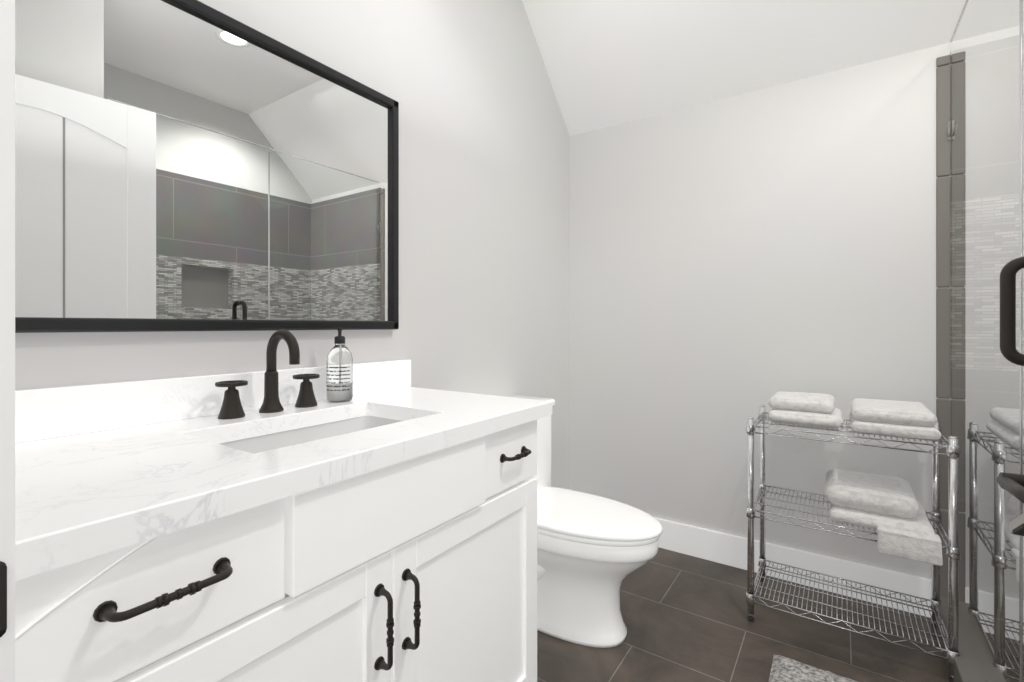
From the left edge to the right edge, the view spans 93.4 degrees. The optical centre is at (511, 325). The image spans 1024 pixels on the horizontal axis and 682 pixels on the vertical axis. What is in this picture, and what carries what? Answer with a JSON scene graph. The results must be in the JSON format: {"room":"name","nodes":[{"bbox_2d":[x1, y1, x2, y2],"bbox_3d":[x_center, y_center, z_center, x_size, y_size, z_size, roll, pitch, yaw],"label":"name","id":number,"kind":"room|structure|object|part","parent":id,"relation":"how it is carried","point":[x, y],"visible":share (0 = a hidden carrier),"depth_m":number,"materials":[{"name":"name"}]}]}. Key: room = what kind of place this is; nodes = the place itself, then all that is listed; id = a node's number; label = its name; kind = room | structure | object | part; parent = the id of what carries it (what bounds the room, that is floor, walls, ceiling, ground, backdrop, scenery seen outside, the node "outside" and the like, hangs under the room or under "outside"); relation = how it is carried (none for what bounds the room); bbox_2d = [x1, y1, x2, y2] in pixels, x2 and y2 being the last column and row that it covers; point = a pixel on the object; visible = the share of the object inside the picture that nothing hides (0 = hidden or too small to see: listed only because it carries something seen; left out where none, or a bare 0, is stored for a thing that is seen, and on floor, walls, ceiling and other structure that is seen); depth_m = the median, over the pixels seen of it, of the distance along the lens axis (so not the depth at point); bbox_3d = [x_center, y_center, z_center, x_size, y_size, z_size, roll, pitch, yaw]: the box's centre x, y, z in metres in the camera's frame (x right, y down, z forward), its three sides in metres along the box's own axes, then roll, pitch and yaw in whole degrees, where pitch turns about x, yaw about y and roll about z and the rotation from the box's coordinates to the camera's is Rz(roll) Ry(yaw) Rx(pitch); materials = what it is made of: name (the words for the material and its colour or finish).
{"room":"bathroom","nodes":[
{"label":"bathroom","id":0,"kind":"room"},
{"bbox_2d":[15,0,569,488],"bbox_3d":[-0.428,-0.255,1.811,0.100,2.850,2.590,0,0,34],"label":"wall","id":1,"kind":"structure","parent":0,"point":[483,220],"depth_m":1.98,"materials":[{"name":"paint"}]},
{"bbox_2d":[15,0,398,332],"bbox_3d":[-0.703,-0.390,1.288,0.030,0.807,1.037,0,0,34],"label":"mirror","id":2,"kind":"object","parent":1,"relation":"attached to","point":[188,165],"visible":1,"depth_m":1.17,"materials":[{"name":"black mirror"}]},
{"bbox_2d":[537,547,950,681],"bbox_3d":[0.396,1.220,0.489,2.950,0.100,4.050,0,0,34],"label":"floor","id":3,"kind":"structure","parent":0,"point":[684,617],"depth_m":1.80,"materials":[{"name":"tile"}]},
{"bbox_2d":[15,329,551,681],"bbox_3d":[-0.452,0.589,1.124,0.626,1.158,1.156,0,0,34],"label":"bathroom vanity","id":4,"kind":"object","parent":3,"relation":"on","point":[271,523],"visible":1,"depth_m":0.88,"materials":[{"name":"white paint"}]},
{"bbox_2d":[215,329,319,419],"bbox_3d":[-0.597,0.117,1.243,0.153,0.215,0.270,0,0,34],"label":"faucet","id":5,"kind":"object","parent":4,"relation":"on","point":[306,405],"depth_m":1.25,"materials":[{"name":"black metal"}]},
{"bbox_2d":[326,327,352,401],"bbox_3d":[-0.513,0.115,1.437,0.074,0.219,0.074,0,0,34],"label":"soap bottle","id":6,"kind":"object","parent":4,"relation":"on","point":[339,378],"visible":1,"depth_m":1.41,"materials":[{"name":"clear glass"}]},
{"bbox_2d":[510,395,662,647],"bbox_3d":[0.203,0.754,1.938,0.796,0.828,0.505,0,0,34],"label":"toilet","id":7,"kind":"object","parent":3,"relation":"on","point":[593,551],"visible":0.52,"depth_m":1.77,"materials":[{"name":"white ceramic"}]},
{"bbox_3d":[0.269,0.745,1.893,0.637,0.049,0.399,0,0,34],"label":"seat","id":8,"kind":"part","parent":7,"relation":"part of","materials":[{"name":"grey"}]},
{"bbox_2d":[769,655,856,681],"bbox_3d":[0.916,1.154,1.272,0.470,0.030,0.730,0,0,34],"label":"bath mat","id":9,"kind":"object","parent":3,"relation":"on","point":[784,669],"visible":0.98,"depth_m":1.59,"materials":[{"name":"grey fabric"}]},
{"bbox_2d":[746,405,960,681],"bbox_3d":[1.295,0.765,1.891,0.637,0.807,0.386,0,0,34],"label":"wire rack","id":10,"kind":"object","parent":3,"relation":"on","point":[953,454],"visible":0.81,"depth_m":1.86,"materials":[{"name":"silver metal"}]},
{"bbox_2d":[936,596,984,681],"bbox_3d":[1.254,1.123,1.193,0.120,0.095,1.720,0,0,34],"label":"shower curb","id":11,"kind":"object","parent":3,"relation":"on","point":[966,668],"depth_m":1.57,"materials":[{"name":"grey tile"}]},
{"bbox_2d":[950,0,1023,681],"bbox_3d":[1.250,-0.023,1.195,0.145,2.194,1.694,0,0,34],"label":"glass","id":12,"kind":"object","parent":11,"relation":"on","point":[987,232],"visible":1,"depth_m":1.41,"materials":[{"name":"clear glass"}]},
{"bbox_3d":[1.082,0.151,0.948,0.145,0.600,0.186,0,0,34],"label":"handle","id":13,"kind":"part","parent":12,"relation":"part of","materials":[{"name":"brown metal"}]},
{"bbox_2d":[522,0,965,135],"bbox_3d":[0.778,-1.450,1.051,2.950,0.660,2.690,0,0,34],"label":"ceiling","id":14,"kind":"structure","parent":0,"point":[607,63],"depth_m":2.27,"materials":[{"name":"paint"}]},
{"bbox_2d":[570,43,950,578],"bbox_3d":[1.506,0.000,2.122,2.950,2.340,0.100,0,0,34],"label":"wall","id":15,"kind":"structure","parent":0,"point":[736,261],"depth_m":2.30,"materials":[{"name":"paint"}]},
{"bbox_2d":[655,517,931,617],"bbox_3d":[1.015,1.095,2.385,1.642,0.150,0.018,0,0,34],"label":"baseboard","id":16,"kind":"structure","parent":15,"relation":"attached to","point":[713,545],"depth_m":2.14,"materials":[{"name":"white"}]},
{"bbox_2d":[936,55,950,597],"bbox_3d":[1.702,0.050,1.899,0.042,2.237,0.048,0,0,34],"label":"tile trim","id":17,"kind":"structure","parent":15,"relation":"attached to","point":[943,132],"depth_m":1.91,"materials":[{"name":"grey tile"}]},
{"bbox_3d":[-0.416,-0.255,0.317,1.800,2.850,0.133,0,0,34],"label":"wall","id":18,"kind":"structure","parent":0,"visible":0},
{"bbox_2d":[0,0,14,681],"bbox_3d":[-0.062,0.000,0.054,1.120,2.340,0.171,0,0,34],"label":"door frame","id":19,"kind":"structure","parent":18,"relation":"attached to","point":[7,340],"depth_m":0.38,"materials":[{"name":"white"}]},
{"bbox_2d":[996,472,1023,502],"bbox_3d":[0.533,0.047,0.299,0.188,2.226,0.911,0,0,34],"label":"door leaf","id":20,"kind":"structure","parent":18,"relation":"in","point":[1012,484],"depth_m":0.64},
{"bbox_3d":[1.523,-0.255,0.545,1.150,2.850,2.690,0,0,34],"label":"wall","id":21,"kind":"structure","parent":0,"visible":0},
{"bbox_2d":[950,52,950,435],"bbox_3d":[2.103,0.045,1.649,0.900,2.250,0.011,0,0,34],"label":"tiled wall","id":22,"kind":"structure","parent":21,"relation":"attached to","point":[950,245],"depth_m":1.89,"materials":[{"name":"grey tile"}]}
]}

